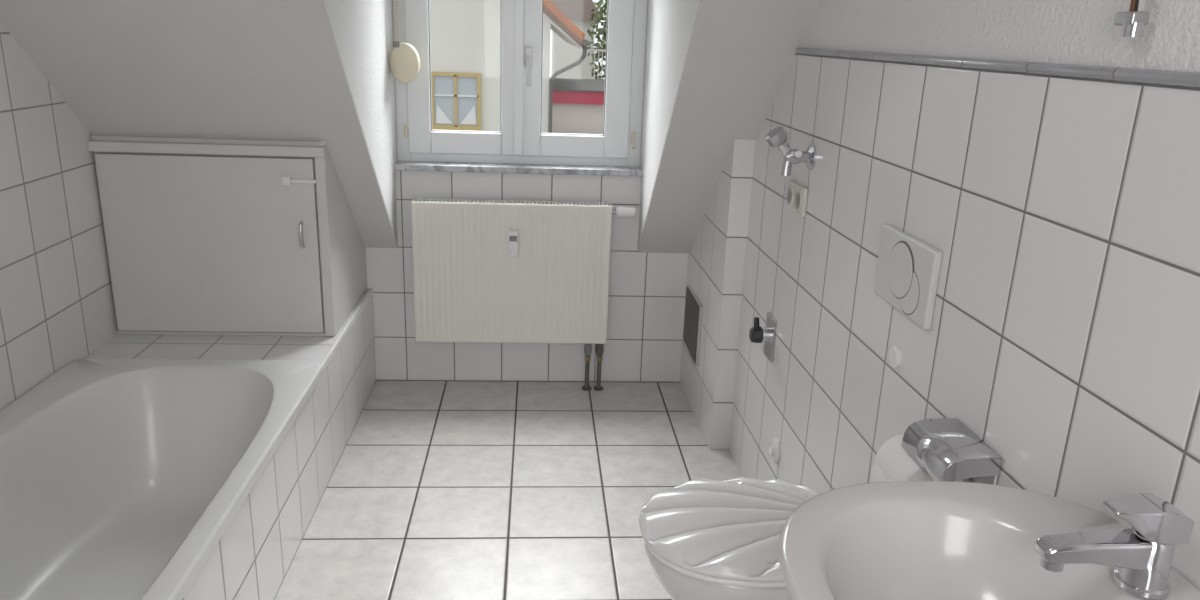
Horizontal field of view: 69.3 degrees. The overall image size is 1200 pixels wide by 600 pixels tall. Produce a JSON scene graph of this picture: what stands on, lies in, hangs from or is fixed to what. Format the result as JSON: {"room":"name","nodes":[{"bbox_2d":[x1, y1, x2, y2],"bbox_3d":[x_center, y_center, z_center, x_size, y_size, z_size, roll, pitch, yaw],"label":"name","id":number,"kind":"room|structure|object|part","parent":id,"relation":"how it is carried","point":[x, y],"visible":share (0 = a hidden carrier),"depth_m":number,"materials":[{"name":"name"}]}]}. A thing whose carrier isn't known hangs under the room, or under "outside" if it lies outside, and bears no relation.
{"room":"bathroom","nodes":[
{"label":"bathroom","id":0,"kind":"room"},
{"bbox_2d":[0,22,117,410],"bbox_3d":[-1.573,-0.164,1.352,0.100,2.300,4.284,1,17,-4],"label":"wall","id":1,"kind":"structure","parent":0,"point":[57,307],"depth_m":2.51,"materials":[{"name":"tile"}]},
{"bbox_2d":[116,330,335,335],"bbox_3d":[-1.282,0.115,2.985,0.730,0.012,0.008,1,17,-4],"label":"trim","id":2,"kind":"structure","parent":1,"relation":"attached to","point":[117,331],"depth_m":2.98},
{"bbox_2d":[0,0,397,247],"bbox_3d":[-1.179,-0.787,2.308,0.909,1.883,2.045,1,17,-4],"label":"ceiling","id":3,"kind":"structure","parent":0,"point":[273,70],"depth_m":2.49,"materials":[{"name":"paint"}]},
{"bbox_2d":[83,288,369,362],"bbox_3d":[-1.285,0.131,3.135,0.746,0.108,0.899,1,17,-4],"label":"wall ledge","id":4,"kind":"object","parent":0,"point":[120,346],"visible":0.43,"depth_m":2.87,"materials":[{"name":"tile"}]},
{"bbox_2d":[87,136,366,335],"bbox_3d":[-1.287,-0.282,3.148,0.732,0.668,0.630,1,17,-4],"label":"base cabinet","id":5,"kind":"object","parent":4,"relation":"on","point":[206,235],"visible":1,"depth_m":2.88,"materials":[{"name":"wood"}]},
{"bbox_3d":[-1.022,-0.388,2.827,0.030,0.030,0.014,1,17,-4],"label":"latch plate","id":6,"kind":"part","parent":5,"relation":"part of","materials":[{"name":"white plastic"}]},
{"bbox_3d":[-0.988,-0.213,2.875,0.012,0.092,0.030,1,17,-4],"label":"pull handle","id":7,"kind":"part","parent":5,"relation":"part of","materials":[{"name":"metal"}]},
{"bbox_3d":[-0.968,-0.388,2.833,0.080,0.012,0.010,1,17,-4],"label":"latch arm","id":8,"kind":"part","parent":5,"relation":"part of","materials":[{"name":"white plastic"}]},
{"bbox_3d":[-0.922,-0.185,2.917,0.032,0.644,0.020,1,17,-4],"label":"frame","id":9,"kind":"part","parent":5,"relation":"part of","materials":[{"name":"white wood"}]},
{"bbox_2d":[182,294,375,599],"bbox_3d":[-0.870,0.551,2.358,0.030,0.392,2.684,1,17,-4],"label":"wall","id":10,"kind":"structure","parent":0,"point":[252,559],"depth_m":2.44,"materials":[{"name":"tile"}]},
{"bbox_2d":[320,288,372,372],"bbox_3d":[-0.912,0.092,3.157,0.013,0.025,0.884,1,17,-4],"label":"trim","id":11,"kind":"structure","parent":10,"relation":"attached to","point":[348,326],"depth_m":3.07,"materials":[{"name":"white plastic"}]},
{"bbox_2d":[323,0,397,243],"bbox_3d":[-0.796,-0.710,2.616,0.100,1.470,1.955,1,17,-4],"label":"wall","id":12,"kind":"structure","parent":0,"point":[362,30],"depth_m":2.96,"materials":[{"name":"paint"}]},
{"bbox_2d":[392,0,410,160],"bbox_3d":[-0.769,-1.106,3.361,0.055,1.125,0.078,1,17,-4],"label":"frame","id":13,"kind":"object","parent":12,"relation":"attached to","point":[403,154],"visible":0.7,"depth_m":3.43,"materials":[{"name":"plastic"}]},
{"bbox_2d":[389,0,419,82],"bbox_3d":[-0.724,-1.206,3.175,0.113,0.802,0.055,1,17,-4],"label":"strap","id":14,"kind":"object","parent":12,"relation":"attached to","point":[404,59],"visible":1,"depth_m":3.24,"materials":[{"name":"beige plastic"}]},
{"bbox_2d":[434,76,476,125],"bbox_3d":[-3.207,-4.431,19.331,1.010,1.120,0.030,1,17,-4],"label":"window pane","id":15,"kind":"structure","parent":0,"point":[442,84],"depth_m":19.29,"materials":[{"name":"glass"}]},
{"bbox_2d":[274,380,742,599],"bbox_3d":[-0.408,0.999,1.795,2.520,0.100,4.284,1,17,-4],"label":"floor","id":16,"kind":"structure","parent":0,"point":[438,490],"depth_m":2.85,"materials":[{"name":"tile"}]},
{"bbox_2d":[0,359,321,599],"bbox_3d":[-1.194,0.642,1.958,0.761,0.432,1.710,1,17,-4],"label":"bathtub","id":17,"kind":"object","parent":16,"relation":"on","point":[120,479],"visible":0.97,"depth_m":2.43,"materials":[{"name":"white ceramic"}]},
{"bbox_2d":[366,170,687,381],"bbox_3d":[-0.530,-0.100,3.641,2.320,0.905,0.100,1,17,-4],"label":"wall","id":18,"kind":"structure","parent":0,"point":[646,299],"depth_m":3.65,"materials":[{"name":"tile"}]},
{"bbox_2d":[394,161,642,175],"bbox_3d":[-0.322,-0.529,3.488,1.004,0.024,0.116,1,17,-4],"label":"window sill","id":19,"kind":"structure","parent":18,"relation":"on","point":[399,165],"depth_m":3.44,"materials":[{"name":"stone"}]},
{"bbox_2d":[411,153,626,165],"bbox_3d":[-0.327,-0.584,3.554,0.872,0.045,0.078,1,17,-4],"label":"frame","id":20,"kind":"object","parent":19,"relation":"on","point":[517,159],"visible":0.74,"depth_m":3.52,"materials":[{"name":"plastic"}]},
{"bbox_2d":[404,0,634,158],"bbox_3d":[-0.304,-1.065,3.379,0.919,1.000,0.080,1,17,-4],"label":"window","id":21,"kind":"structure","parent":18,"relation":"in","point":[621,12],"depth_m":3.44,"materials":[{"name":"plastic"}]},
{"bbox_3d":[-0.768,-0.666,3.436,0.014,0.050,0.014,1,17,-4],"label":"hinge","id":22,"kind":"part","parent":21,"relation":"part of","materials":[{"name":"metal"}]},
{"bbox_3d":[-0.706,-1.073,3.356,0.090,1.000,0.065,1,17,-4],"label":"sash","id":23,"kind":"part","parent":21,"relation":"part of","materials":[{"name":"white plastic"}]},
{"bbox_2d":[428,0,431,130],"bbox_3d":[-0.660,-1.083,3.344,0.008,0.860,0.018,1,17,-4],"label":"seal","id":24,"kind":"object","parent":21,"relation":"attached to","point":[428,0],"visible":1,"depth_m":3.39,"materials":[{"name":"grey rubber"}]},
{"bbox_3d":[-0.538,-0.635,3.504,0.282,0.088,0.065,1,17,-4],"label":"sash","id":25,"kind":"part","parent":21,"relation":"part of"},
{"bbox_2d":[432,130,500,132],"bbox_3d":[-0.535,-0.674,3.480,0.274,0.008,0.018,1,17,-4],"label":"seal","id":26,"kind":"object","parent":21,"relation":"on","point":[432,130],"visible":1,"depth_m":3.47,"materials":[{"name":"white rubber"}]},
{"bbox_2d":[500,0,501,131],"bbox_3d":[-0.381,-1.079,3.365,0.008,0.860,0.018,1,17,-4],"label":"seal","id":27,"kind":"object","parent":21,"relation":"attached to","point":[501,0],"visible":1,"depth_m":3.39,"materials":[{"name":"grey rubber"}]},
{"bbox_3d":[-0.350,-1.068,3.382,0.064,1.000,0.065,1,17,-4],"label":"sash","id":28,"kind":"part","parent":21,"relation":"part of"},
{"bbox_2d":[513,0,524,154],"bbox_3d":[-0.312,-1.057,3.349,0.040,0.990,0.014,1,17,-4],"label":"astragal","id":29,"kind":"object","parent":21,"relation":"attached to","point":[518,87],"visible":1,"depth_m":3.40,"materials":[{"name":"plastic"}]},
{"bbox_2d":[526,54,531,86],"bbox_3d":[-0.275,-0.885,3.354,0.022,0.123,0.016,1,17,-4],"label":"handle grip","id":30,"kind":"object","parent":21,"relation":"attached to","point":[528,56],"visible":1,"depth_m":3.35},
{"bbox_2d":[525,47,532,68],"bbox_3d":[-0.276,-0.943,3.385,0.030,0.085,0.015,1,17,-4],"label":"plate","id":31,"kind":"object","parent":21,"relation":"attached to","point":[528,50],"depth_m":3.37,"materials":[{"name":"white metal"}]},
{"bbox_3d":[-0.271,-1.067,3.388,0.088,1.000,0.065,1,17,-4],"label":"sash","id":32,"kind":"part","parent":21,"relation":"part of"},
{"bbox_2d":[540,0,542,134],"bbox_3d":[-0.226,-1.077,3.376,0.008,0.860,0.018,1,17,-4],"label":"seal","id":33,"kind":"object","parent":21,"relation":"attached to","point":[542,0],"visible":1,"depth_m":3.42,"materials":[{"name":"grey rubber"}]},
{"bbox_3d":[-0.115,-0.629,3.535,0.260,0.088,0.065,1,17,-4],"label":"sash","id":34,"kind":"part","parent":21,"relation":"part of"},
{"bbox_2d":[541,133,602,135],"bbox_3d":[-0.113,-0.668,3.511,0.252,0.008,0.018,1,17,-4],"label":"seal","id":35,"kind":"object","parent":21,"relation":"on","point":[541,133],"visible":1,"depth_m":3.50,"materials":[{"name":"white rubber"}]},
{"bbox_2d":[603,0,608,135],"bbox_3d":[0.031,-1.073,3.396,0.008,0.860,0.018,1,17,-4],"label":"seal","id":36,"kind":"object","parent":21,"relation":"attached to","point":[608,0],"visible":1,"depth_m":3.44,"materials":[{"name":"grey rubber"}]},
{"bbox_3d":[0.135,-0.653,3.503,0.014,0.050,0.014,1,17,-4],"label":"hinge","id":37,"kind":"part","parent":21,"relation":"part of","materials":[{"name":"metal"}]},
{"bbox_2d":[411,198,635,390],"bbox_3d":[-0.311,-0.009,3.559,0.882,0.795,0.136,1,17,-4],"label":"radiator","id":38,"kind":"object","parent":18,"relation":"attached to","point":[518,272],"visible":1,"depth_m":3.48,"materials":[{"name":"metal"}]},
{"bbox_2d":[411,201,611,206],"bbox_3d":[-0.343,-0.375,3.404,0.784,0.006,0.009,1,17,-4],"label":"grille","id":39,"kind":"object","parent":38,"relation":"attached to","point":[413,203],"depth_m":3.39,"materials":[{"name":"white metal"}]},
{"bbox_3d":[-0.353,-0.100,3.486,0.784,0.580,0.010,1,17,-4],"label":"panel","id":40,"kind":"part","parent":38,"relation":"part of","materials":[{"name":"white metal"}]},
{"bbox_2d":[414,198,609,204],"bbox_3d":[-0.347,-0.393,3.461,0.784,0.006,0.010,1,17,-4],"label":"grille","id":41,"kind":"object","parent":38,"relation":"attached to","point":[415,199],"depth_m":3.45,"materials":[{"name":"white metal"}]},
{"bbox_2d":[638,0,699,246],"bbox_3d":[0.280,-0.695,2.697,0.100,1.470,1.955,1,17,-4],"label":"wall","id":42,"kind":"structure","parent":0,"point":[670,23],"depth_m":3.02,"materials":[{"name":"paint"}]},
{"bbox_2d":[627,0,647,166],"bbox_3d":[0.154,-1.093,3.429,0.055,1.125,0.078,1,17,-4],"label":"frame","id":43,"kind":"object","parent":42,"relation":"attached to","point":[641,6],"visible":0.75,"depth_m":3.46,"materials":[{"name":"plastic"}]},
{"bbox_2d":[680,139,755,448],"bbox_3d":[0.439,-0.091,3.337,0.103,1.136,0.654,1,17,-4],"label":"wall","id":44,"kind":"structure","parent":0,"point":[717,252],"depth_m":3.11,"materials":[{"name":"tile"}]},
{"bbox_2d":[683,285,702,365],"bbox_3d":[0.373,0.098,3.499,0.018,0.245,0.300,1,17,-4],"label":"access panel","id":45,"kind":"object","parent":44,"relation":"attached to","point":[693,307],"visible":0.98,"depth_m":3.44,"materials":[{"name":"metal"}]},
{"bbox_2d":[638,0,819,252],"bbox_3d":[0.517,-0.764,2.434,0.529,1.883,2.045,1,17,-4],"label":"ceiling","id":46,"kind":"structure","parent":0,"point":[740,53],"depth_m":2.65,"materials":[{"name":"paint"}]},
{"bbox_2d":[729,54,1199,590],"bbox_3d":[0.676,0.301,1.629,0.100,1.409,4.334,0,17,-5],"label":"wall","id":47,"kind":"structure","parent":0,"point":[1062,214],"depth_m":1.43,"materials":[{"name":"tile"}]},
{"bbox_2d":[639,477,820,599],"bbox_3d":[0.335,0.643,1.950,0.509,0.392,0.390,1,17,-4],"label":"toilet","id":48,"kind":"object","parent":47,"relation":"attached to","point":[704,539],"visible":0.76,"depth_m":1.82,"materials":[{"name":"white ceramic"}]},
{"bbox_3d":[0.322,0.512,1.908,0.460,0.018,0.376,1,17,-4],"label":"seat","id":49,"kind":"part","parent":48,"relation":"part of","materials":[{"name":"white plastic"}]},
{"bbox_3d":[0.340,0.676,1.960,0.496,0.323,0.366,1,17,-4],"label":"bowl","id":50,"kind":"part","parent":48,"relation":"part of","materials":[{"name":"white ceramic"}]},
{"bbox_2d":[749,312,775,362],"bbox_3d":[0.495,0.115,2.677,0.064,0.135,0.090,0,17,-5],"label":"shutoff valve","id":51,"kind":"object","parent":47,"relation":"attached to","point":[757,334],"visible":1,"depth_m":2.66,"materials":[{"name":"metal"}]},
{"bbox_3d":[0.481,0.107,2.673,0.036,0.054,0.054,0,17,-5],"label":"knob","id":52,"kind":"part","parent":51,"relation":"part of","materials":[{"name":"black plastic"}]},
{"bbox_3d":[0.481,0.081,2.665,0.022,0.056,0.020,0,17,-5],"label":"lever","id":53,"kind":"part","parent":51,"relation":"part of","materials":[{"name":"black plastic"}]},
{"bbox_3d":[0.524,0.115,2.680,0.006,0.135,0.090,0,17,-5],"label":"plate","id":54,"kind":"part","parent":51,"relation":"part of","materials":[{"name":"metal"}]},
{"bbox_2d":[769,438,780,462],"bbox_3d":[0.521,0.451,2.600,0.022,0.072,0.072,0,17,-5],"label":"cap","id":55,"kind":"object","parent":47,"relation":"attached to","point":[775,448],"visible":1,"depth_m":2.58,"materials":[{"name":"white plastic"}]},
{"bbox_3d":[0.516,0.451,2.599,0.012,0.028,0.028,0,17,-5],"label":"cap knob","id":56,"kind":"part","parent":55,"relation":"part of","materials":[{"name":"white plastic"}]},
{"bbox_2d":[766,127,816,175],"bbox_3d":[0.502,-0.391,2.296,0.131,0.130,0.085,0,17,-5],"label":"tap","id":57,"kind":"object","parent":47,"relation":"attached to","point":[777,137],"visible":1,"depth_m":2.29,"materials":[{"name":"silver metal"}]},
{"bbox_2d":[786,180,807,217],"bbox_3d":[0.547,-0.284,2.421,0.016,0.080,0.150,0,17,-5],"label":"power socket","id":58,"kind":"object","parent":47,"relation":"attached to","point":[797,194],"visible":1,"depth_m":2.39,"materials":[{"name":"beige plastic"}]},
{"bbox_2d":[888,346,901,367],"bbox_3d":[0.607,0.117,1.789,0.010,0.044,0.044,0,17,-5],"label":"wall cap","id":59,"kind":"object","parent":47,"relation":"attached to","point":[895,356],"visible":1,"depth_m":1.78,"materials":[{"name":"white plastic"}]},
{"bbox_2d":[874,224,942,328],"bbox_3d":[0.609,-0.052,1.735,0.020,0.152,0.247,0,17,-5],"label":"flush plate","id":60,"kind":"object","parent":47,"relation":"attached to","point":[908,268],"visible":1,"depth_m":1.70,"materials":[{"name":"white plastic"}]},
{"bbox_2d":[871,418,1001,484],"bbox_3d":[0.574,0.303,1.504,0.128,0.167,0.193,0,17,-5],"label":"toilet paper holder","id":61,"kind":"object","parent":47,"relation":"attached to","point":[937,449],"visible":0.55,"depth_m":1.47,"materials":[{"name":"silver metal"}]},
{"bbox_2d":[778,481,1199,599],"bbox_3d":[0.445,0.473,1.018,0.473,0.302,0.524,1,17,-4],"label":"washbasin","id":62,"kind":"object","parent":47,"relation":"attached to","point":[895,540],"visible":0.92,"depth_m":1.14,"materials":[{"name":"white ceramic"}]},
{"bbox_2d":[1035,493,1193,598],"bbox_3d":[0.577,0.276,0.982,0.152,0.106,0.056,1,17,-4],"label":"faucet","id":63,"kind":"object","parent":62,"relation":"on","point":[1142,554],"visible":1,"depth_m":0.97,"materials":[{"name":"silver metal"}]},
{"bbox_3d":[0.568,0.282,0.985,0.135,0.039,0.039,2,17,-2],"label":"spout","id":64,"kind":"part","parent":63,"relation":"part of","materials":[{"name":"silver metal"}]},
{"bbox_3d":[0.610,0.246,0.974,0.088,0.042,0.047,1,17,-4],"label":"lever","id":65,"kind":"part","parent":63,"relation":"part of","materials":[{"name":"silver metal"}]},
{"bbox_2d":[795,47,1199,87],"bbox_3d":[0.697,-0.227,0.916,0.017,0.017,3.188,0,17,-5],"label":"trim","id":66,"kind":"structure","parent":47,"relation":"attached to","point":[1151,76],"depth_m":1.29,"materials":[{"name":"ceramic"}]},
{"bbox_3d":[0.562,-0.677,2.362,0.017,0.017,0.148,0,17,-5],"label":"trim","id":67,"kind":"part","parent":66,"relation":"part of","materials":[{"name":"ceramic"}]},
{"bbox_3d":[0.578,-0.625,2.194,0.017,0.017,0.199,0,17,-5],"label":"trim","id":68,"kind":"part","parent":66,"relation":"part of","materials":[{"name":"ceramic"}]},
{"bbox_3d":[0.596,-0.565,2.001,0.017,0.017,0.199,0,17,-5],"label":"trim","id":69,"kind":"part","parent":66,"relation":"part of","materials":[{"name":"ceramic"}]},
{"bbox_3d":[0.614,-0.505,1.808,0.017,0.017,0.199,0,17,-5],"label":"trim","id":70,"kind":"part","parent":66,"relation":"part of","materials":[{"name":"ceramic"}]},
{"bbox_3d":[0.632,-0.445,1.615,0.017,0.017,0.199,0,17,-5],"label":"trim","id":71,"kind":"part","parent":66,"relation":"part of","materials":[{"name":"ceramic"}]},
{"bbox_3d":[0.650,-0.385,1.423,0.017,0.017,0.199,0,17,-5],"label":"trim","id":72,"kind":"part","parent":66,"relation":"part of","materials":[{"name":"ceramic"}]},
{"bbox_3d":[0.668,-0.325,1.230,0.017,0.017,0.199,0,17,-5],"label":"trim","id":73,"kind":"part","parent":66,"relation":"part of","materials":[{"name":"ceramic"}]},
{"bbox_3d":[0.686,-0.265,1.037,0.017,0.017,0.199,0,17,-5],"label":"trim","id":74,"kind":"part","parent":66,"relation":"part of","materials":[{"name":"ceramic"}]},
{"bbox_2d":[796,0,1199,88],"bbox_3d":[0.718,-0.798,1.291,0.097,0.891,4.334,0,17,-5],"label":"plaster","id":75,"kind":"object","parent":47,"relation":"attached to","point":[1076,32],"depth_m":1.37,"materials":[{"name":"white paint"}]},
{"bbox_2d":[1114,0,1149,36],"bbox_3d":[0.666,-0.365,1.073,0.040,0.077,0.037,0,17,-5],"label":"wiring","id":76,"kind":"object","parent":47,"relation":"attached to","point":[1133,21],"visible":1,"depth_m":1.07,"materials":[{"name":"metal"}]},
{"label":"outside","id":77,"kind":"structure","parent":0,"visible":0},
{"bbox_3d":[-3.363,-9.911,47.061,80.000,0.100,84.000,1,17,-4],"label":"ground","id":78,"kind":"structure","parent":77,"visible":0},
{"bbox_2d":[430,0,550,132],"bbox_3d":[-6.034,-7.400,23.515,9.250,8.770,10.000,1,17,-4],"label":"house","id":79,"kind":"structure","parent":78,"relation":"on","point":[465,35],"depth_m":19.07,"materials":[{"name":"beige paint"}]},
{"bbox_2d":[431,72,434,129],"bbox_3d":[-3.720,-4.410,19.285,0.080,1.270,0.100,1,17,-4],"label":"frame","id":80,"kind":"object","parent":79,"relation":"attached to","point":[432,75],"visible":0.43,"depth_m":19.25,"materials":[{"name":"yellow wood"}]},
{"bbox_2d":[436,105,451,123],"bbox_3d":[-3.484,-4.150,19.370,0.370,0.420,0.015,1,17,-4],"label":"curtain","id":81,"kind":"object","parent":79,"relation":"attached to","point":[441,117],"visible":1,"depth_m":19.38,"materials":[{"name":"white fabric"}]},
{"bbox_2d":[433,72,476,76],"bbox_3d":[-3.186,-4.971,19.148,0.952,0.080,0.100,1,17,-4],"label":"frame","id":82,"kind":"object","parent":79,"relation":"attached to","point":[434,73],"visible":1,"depth_m":19.10,"materials":[{"name":"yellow wood"}]},
{"bbox_2d":[433,94,476,96],"bbox_3d":[-3.201,-4.537,19.267,1.010,0.040,0.070,1,17,-4],"label":"muntin","id":83,"kind":"object","parent":79,"relation":"attached to","point":[433,94],"visible":1,"depth_m":19.24,"materials":[{"name":"white wood"}]},
{"bbox_2d":[435,125,476,130],"bbox_3d":[-3.227,-3.859,19.491,0.952,0.130,0.100,1,17,-4],"label":"frame","id":84,"kind":"object","parent":79,"relation":"attached to","point":[437,127],"visible":0.64,"depth_m":19.44,"materials":[{"name":"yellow wood"}]},
{"bbox_2d":[454,75,457,125],"bbox_3d":[-3.205,-4.423,19.302,0.060,1.120,0.070,1,17,-4],"label":"window mullion","id":85,"kind":"object","parent":79,"relation":"attached to","point":[455,77],"visible":1,"depth_m":19.26,"materials":[{"name":"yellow wood"}]},
{"bbox_2d":[460,106,476,123],"bbox_3d":[-2.946,-4.143,19.410,0.370,0.420,0.015,1,17,-4],"label":"curtain","id":86,"kind":"object","parent":79,"relation":"attached to","point":[470,118],"visible":1,"depth_m":19.43,"materials":[{"name":"white fabric"}]},
{"bbox_2d":[477,73,480,130],"bbox_3d":[-2.693,-4.396,19.362,0.080,1.270,0.100,1,17,-4],"label":"frame","id":87,"kind":"object","parent":79,"relation":"attached to","point":[478,74],"visible":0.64,"depth_m":19.31,"materials":[{"name":"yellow wood"}]},
{"bbox_2d":[543,0,584,40],"bbox_3d":[-3.296,-9.445,23.020,5.380,4.680,11.100,1,17,-4],"label":"roof","id":88,"kind":"structure","parent":79,"relation":"on","point":[547,3],"depth_m":18.46,"materials":[{"name":"tile"}]},
{"bbox_2d":[543,5,582,47],"bbox_3d":[-2.951,-7.672,17.849,5.350,4.640,0.250,1,17,-4],"label":"verge","id":89,"kind":"structure","parent":88,"relation":"attached to","point":[546,10],"depth_m":18.45,"materials":[{"name":"orange"}]},
{"bbox_2d":[583,39,588,46],"bbox_3d":[-0.657,-7.064,23.629,0.140,0.140,10.700,1,17,-4],"label":"gutter","id":90,"kind":"object","parent":88,"relation":"attached to","point":[585,42],"visible":0.34,"depth_m":18.53,"materials":[{"name":"metal"}]},
{"bbox_2d":[546,16,581,48],"bbox_3d":[-1.108,-7.311,23.678,0.800,0.650,10.400,1,17,-4],"label":"soffit","id":91,"kind":"structure","parent":79,"relation":"attached to","point":[554,27],"depth_m":19.20,"materials":[{"name":"white paint"}]},
{"bbox_2d":[548,46,586,132],"bbox_3d":[-0.762,-3.565,19.522,0.922,4.164,0.117,10,19,24],"label":"downpipe","id":92,"kind":"object","parent":78,"relation":"on","point":[584,53],"visible":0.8,"depth_m":19.25,"materials":[{"name":"metal"}]},
{"bbox_2d":[549,0,600,78],"bbox_3d":[-1.235,-10.368,37.413,2.000,6.600,6.400,1,17,-4],"label":"house","id":93,"kind":"structure","parent":78,"relation":"on","point":[578,12],"depth_m":34.55,"materials":[{"name":"white paint"}]},
{"bbox_2d":[552,78,604,133],"bbox_3d":[0.424,-4.412,24.240,4.080,3.090,5.250,1,17,-4],"label":"garage","id":94,"kind":"structure","parent":78,"relation":"on","point":[578,104],"depth_m":21.63,"materials":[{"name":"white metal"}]},
{"bbox_2d":[587,0,607,79],"bbox_3d":[0.699,-8.221,31.057,2.397,6.382,2.384,11,19,28],"label":"tree","id":95,"kind":"object","parent":78,"relation":"on","point":[599,4],"visible":0.18,"depth_m":30.51,"materials":[{"name":"green plant"}]},
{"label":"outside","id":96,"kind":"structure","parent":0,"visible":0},
{"bbox_2d":[587,49,605,79],"bbox_3d":[0.534,-7.235,27.196,1.900,1.150,0.040,1,17,-4],"label":"railing","id":97,"kind":"object","parent":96,"point":[590,50],"visible":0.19,"depth_m":27.05,"materials":[{"name":"white metal"}]}
]}

